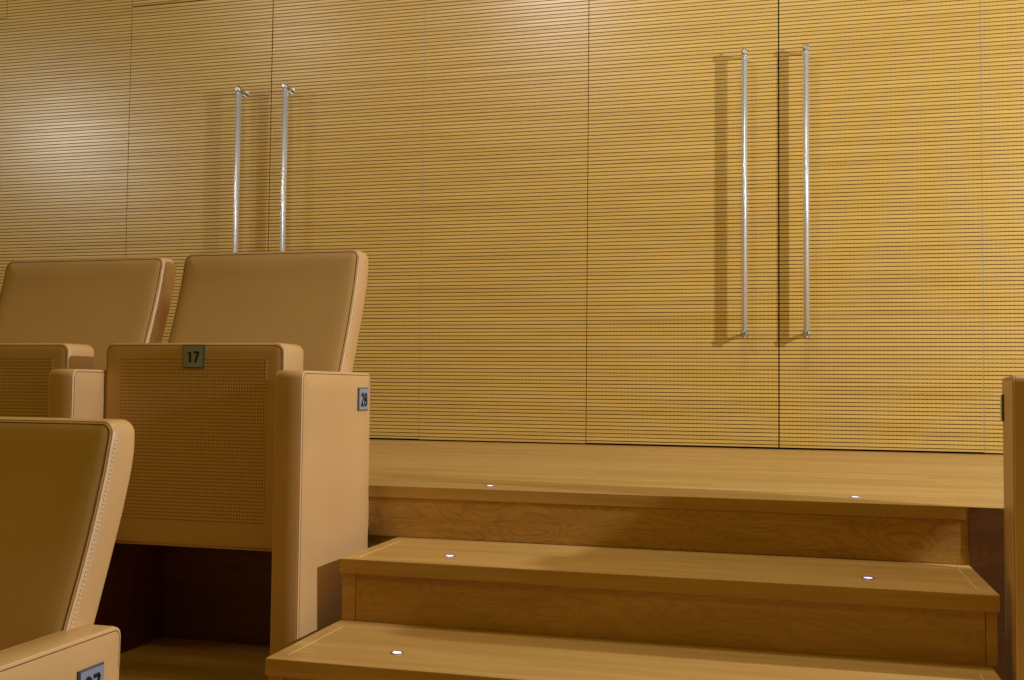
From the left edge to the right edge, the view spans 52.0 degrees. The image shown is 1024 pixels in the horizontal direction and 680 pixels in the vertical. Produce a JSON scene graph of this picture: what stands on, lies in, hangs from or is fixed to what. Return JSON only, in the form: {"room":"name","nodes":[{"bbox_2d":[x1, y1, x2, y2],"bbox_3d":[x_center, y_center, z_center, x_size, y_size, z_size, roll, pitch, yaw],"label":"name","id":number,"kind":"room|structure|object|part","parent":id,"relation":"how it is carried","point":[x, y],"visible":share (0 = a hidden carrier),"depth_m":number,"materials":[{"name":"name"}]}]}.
{"room":"auditorium","nodes":[
{"label":"auditorium","id":0,"kind":"room"},
{"bbox_2d":[119,637,269,679],"bbox_3d":[-0.871,0.748,2.167,9.200,0.060,1.000,0,-3,15],"label":"floor","id":1,"kind":"structure","parent":0,"point":[161,658],"depth_m":2.38,"materials":[{"name":"brown wood"}]},
{"bbox_2d":[0,257,175,652],"bbox_3d":[-1.159,0.255,2.571,0.546,0.956,0.463,0,-3,15],"label":"seat","id":2,"kind":"object","parent":1,"relation":"on","point":[60,318],"visible":0.48,"depth_m":2.64,"materials":[{"name":"beige leather"}]},
{"bbox_3d":[-1.237,0.222,2.466,0.366,0.360,0.006,0,-3,15],"label":"perforated panel","id":3,"kind":"part","parent":2,"relation":"part of","materials":[{"name":"leather"}]},
{"bbox_3d":[-1.143,0.032,2.696,0.484,0.500,0.233,0,-3,15],"label":"backrest","id":4,"kind":"part","parent":2,"relation":"part of","materials":[{"name":"beige leather"}]},
{"bbox_3d":[-0.942,0.400,2.454,0.064,0.659,0.363,0,-3,15],"label":"arm panel","id":5,"kind":"part","parent":2,"relation":"part of","materials":[{"name":"beige leather"}]},
{"bbox_2d":[105,250,369,655],"bbox_3d":[-0.630,0.251,2.430,0.550,0.962,0.463,0,-3,15],"label":"seat","id":6,"kind":"object","parent":1,"relation":"on","point":[251,423],"visible":0.96,"depth_m":2.33,"materials":[{"name":"beige leather"}]},
{"bbox_3d":[-0.710,0.221,2.326,0.366,0.360,0.006,0,-3,15],"label":"perforated panel","id":7,"kind":"part","parent":6,"relation":"part of","materials":[{"name":"leather"}]},
{"bbox_3d":[-0.706,0.037,2.329,0.054,0.052,0.004,0,-3,15],"label":"number plate","id":8,"kind":"part","parent":6,"relation":"part of","materials":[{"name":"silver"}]},
{"bbox_3d":[-0.620,0.025,2.557,0.484,0.500,0.233,0,-3,15],"label":"backrest","id":9,"kind":"part","parent":6,"relation":"part of","materials":[{"name":"beige leather"}]},
{"bbox_3d":[-0.415,0.399,2.314,0.064,0.659,0.363,0,-3,15],"label":"arm panel","id":10,"kind":"part","parent":6,"relation":"part of","materials":[{"name":"beige leather"}]},
{"bbox_3d":[-0.346,0.137,2.442,0.004,0.053,0.056,0,-3,15],"label":"number plate","id":11,"kind":"part","parent":6,"relation":"part of","materials":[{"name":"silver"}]},
{"bbox_2d":[265,620,1000,679],"bbox_3d":[0.207,0.646,1.876,1.258,0.140,0.327,0,-3,15],"label":"wooden step","id":12,"kind":"structure","parent":1,"relation":"on","point":[344,649],"depth_m":1.89,"materials":[{"name":"brown wood"}]},
{"bbox_3d":[-0.384,0.663,2.038,0.030,0.109,0.318,0,-3,15],"label":"trim","id":13,"kind":"part","parent":12,"relation":"part of","materials":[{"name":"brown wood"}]},
{"bbox_2d":[391,651,403,654],"bbox_3d":[-0.211,0.574,1.930,0.025,0.002,0.025,0,-3,15],"label":"step light","id":14,"kind":"object","parent":12,"relation":"on","point":[392,652],"visible":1,"depth_m":1.93,"materials":[{"name":"white plastic"}]},
{"bbox_2d":[340,537,999,666],"bbox_3d":[0.297,0.527,2.192,1.270,0.129,0.337,0,-3,15],"label":"wooden step","id":15,"kind":"structure","parent":12,"relation":"on","point":[910,611],"depth_m":2.05,"materials":[{"name":"brown wood"}]},
{"bbox_3d":[-0.299,0.544,2.355,0.030,0.098,0.328,0,-3,15],"label":"trim","id":16,"kind":"part","parent":15,"relation":"part of","materials":[{"name":"brown wood"}]},
{"bbox_3d":[0.900,0.542,2.036,0.019,0.098,0.328,0,-3,15],"label":"trim","id":17,"kind":"part","parent":15,"relation":"part of","materials":[{"name":"brown wood"}]},
{"bbox_2d":[1000,375,1023,679],"bbox_3d":[1.212,0.246,1.899,0.585,0.962,0.463,0,-3,22],"label":"seat","id":18,"kind":"object","parent":1,"relation":"on","point":[1012,396],"visible":1,"depth_m":1.81,"materials":[{"name":"brown wood"}]},
{"bbox_3d":[0.974,0.135,2.088,0.004,0.053,0.056,0,-3,22],"label":"number plate","id":19,"kind":"part","parent":18,"relation":"part of","materials":[{"name":"black"}]},
{"bbox_2d":[0,0,1023,453],"bbox_3d":[-0.572,-1.173,4.860,10.400,3.350,0.135,0,-3,15],"label":"wall","id":20,"kind":"structure","parent":0,"point":[504,236],"depth_m":4.64,"materials":[{"name":"brown wood"}]},
{"bbox_3d":[-3.317,-0.591,5.511,1.533,2.078,0.035,0,-3,15],"label":"wall panel","id":21,"kind":"part","parent":20,"relation":"part of","materials":[{"name":"brown wood"}]},
{"bbox_3d":[-3.301,-2.239,5.585,1.533,1.211,0.035,0,-3,15],"label":"wall panel","id":22,"kind":"part","parent":20,"relation":"part of","materials":[{"name":"brown wood"}]},
{"bbox_3d":[-2.216,-1.200,5.247,0.727,3.294,0.035,0,-3,15],"label":"wall panel","id":23,"kind":"part","parent":20,"relation":"part of","materials":[{"name":"brown wood"}]},
{"bbox_3d":[-1.484,-2.242,5.102,0.760,1.211,0.035,0,-3,15],"label":"overdoor panel","id":24,"kind":"part","parent":20,"relation":"part of","materials":[{"name":"brown wood"}]},
{"bbox_2d":[126,0,273,342],"bbox_3d":[-1.514,-0.597,4.981,0.759,2.075,0.131,0,-3,15],"label":"door","id":25,"kind":"structure","parent":20,"relation":"in","point":[200,125],"depth_m":5.03,"materials":[{"name":"brown wood"}]},
{"bbox_3d":[-1.280,-0.594,4.873,0.022,1.120,0.035,0,-3,15],"label":"handle","id":26,"kind":"part","parent":25,"relation":"part of","materials":[{"name":"silver metal"}]},
{"bbox_3d":[-1.267,-1.168,4.926,0.028,0.036,0.097,0,-3,15],"label":"handle mount","id":27,"kind":"part","parent":25,"relation":"part of","materials":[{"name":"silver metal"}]},
{"bbox_2d":[269,0,424,438],"bbox_3d":[-0.778,-0.598,4.786,0.755,2.075,0.131,0,-3,15],"label":"door","id":28,"kind":"structure","parent":20,"relation":"in","point":[346,158],"depth_m":4.80,"materials":[{"name":"brown wood"}]},
{"bbox_3d":[-1.048,-0.594,4.811,0.022,1.120,0.035,0,-3,15],"label":"handle","id":29,"kind":"part","parent":28,"relation":"part of","materials":[{"name":"silver metal"}]},
{"bbox_3d":[-1.035,-1.168,4.864,0.028,0.036,0.097,0,-3,15],"label":"handle mount","id":30,"kind":"part","parent":28,"relation":"part of","materials":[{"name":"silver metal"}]},
{"bbox_3d":[-0.028,-1.204,4.665,0.751,3.294,0.035,0,-3,15],"label":"wall panel","id":31,"kind":"part","parent":20,"relation":"part of","materials":[{"name":"brown wood"}]},
{"bbox_2d":[586,0,778,446],"bbox_3d":[0.703,-0.601,4.392,0.794,2.075,0.131,0,-3,15],"label":"door","id":32,"kind":"structure","parent":20,"relation":"in","point":[682,275],"depth_m":4.41,"materials":[{"name":"brown wood"}]},
{"bbox_3d":[0.947,-0.602,4.281,0.022,1.128,0.035,0,-3,15],"label":"handle","id":33,"kind":"part","parent":32,"relation":"part of","materials":[{"name":"silver metal"}]},
{"bbox_3d":[0.949,-0.021,4.281,0.028,0.036,0.097,0,-3,15],"label":"handle mount","id":34,"kind":"part","parent":32,"relation":"part of","materials":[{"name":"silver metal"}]},
{"bbox_3d":[0.960,-1.180,4.333,0.028,0.036,0.097,0,-3,15],"label":"handle mount","id":35,"kind":"part","parent":32,"relation":"part of","materials":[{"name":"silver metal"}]},
{"bbox_2d":[779,0,983,451],"bbox_3d":[1.462,-0.602,4.190,0.768,2.075,0.131,0,-3,15],"label":"door","id":36,"kind":"structure","parent":20,"relation":"in","point":[880,210],"depth_m":4.21,"materials":[{"name":"brown wood"}]},
{"bbox_3d":[1.194,-1.180,4.271,0.028,0.036,0.097,0,-3,15],"label":"handle mount","id":37,"kind":"part","parent":36,"relation":"part of","materials":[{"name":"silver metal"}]},
{"bbox_3d":[1.181,-0.602,4.218,0.022,1.128,0.035,0,-3,15],"label":"handle","id":38,"kind":"part","parent":36,"relation":"part of","materials":[{"name":"silver metal"}]},
{"bbox_3d":[1.182,-0.021,4.219,0.028,0.036,0.097,0,-3,15],"label":"handle mount","id":39,"kind":"part","parent":36,"relation":"part of","materials":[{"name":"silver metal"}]},
{"bbox_3d":[2.239,-1.208,4.062,0.795,3.294,0.035,0,-3,15],"label":"wall panel","id":40,"kind":"part","parent":20,"relation":"part of","materials":[{"name":"brown wood"}]},
{"bbox_2d":[368,439,1003,554],"bbox_3d":[-0.485,0.449,3.620,9.200,0.100,2.125,0,-3,15],"label":"floor","id":41,"kind":"structure","parent":0,"point":[966,480],"depth_m":3.06,"materials":[{"name":"brown wood"}]},
{"bbox_2d":[161,546,271,645],"bbox_3d":[-2.782,0.598,3.134,5.009,0.288,0.019,0,-3,15],"label":"trim","id":42,"kind":"structure","parent":41,"relation":"attached to","point":[211,594],"depth_m":2.58,"materials":[{"name":"brown wood"}]},
{"bbox_2d":[366,497,968,664],"bbox_3d":[0.291,0.575,2.379,1.376,0.392,0.026,0,-3,15],"label":"stair riser","id":43,"kind":"structure","parent":41,"relation":"attached to","point":[897,539],"depth_m":2.35,"materials":[{"name":"brown wood"}]},
{"bbox_2d":[369,485,965,519],"bbox_3d":[0.302,0.364,2.372,1.341,0.028,0.004,0,-3,15],"label":"stair nosing","id":44,"kind":"structure","parent":41,"relation":"attached to","point":[598,499],"depth_m":2.35,"materials":[{"name":"brown wood"}]},
{"bbox_2d":[968,507,1005,679],"bbox_3d":[2.327,0.541,1.825,2.842,0.388,0.004,0,-3,15],"label":"trim","id":45,"kind":"structure","parent":41,"relation":"attached to","point":[986,525],"depth_m":2.18,"materials":[{"name":"brown wood"}]},
{"bbox_3d":[-1.129,1.084,1.194,9.200,0.050,0.980,0,-3,15],"label":"floor","id":46,"kind":"structure","parent":0,"visible":0},
{"bbox_2d":[0,417,134,679],"bbox_3d":[-0.880,0.598,1.508,0.550,0.962,0.463,0,-3,15],"label":"seat","id":47,"kind":"object","parent":46,"relation":"on","point":[64,482],"visible":1,"depth_m":1.60,"materials":[{"name":"beige leather"}]},
{"bbox_3d":[-0.664,0.747,1.392,0.064,0.659,0.363,0,-3,15],"label":"arm panel","id":48,"kind":"part","parent":47,"relation":"part of","materials":[{"name":"beige leather"}]},
{"bbox_3d":[-0.601,0.493,1.499,0.004,0.053,0.056,0,-3,15],"label":"number plate","id":49,"kind":"part","parent":47,"relation":"part of","materials":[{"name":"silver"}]}
]}

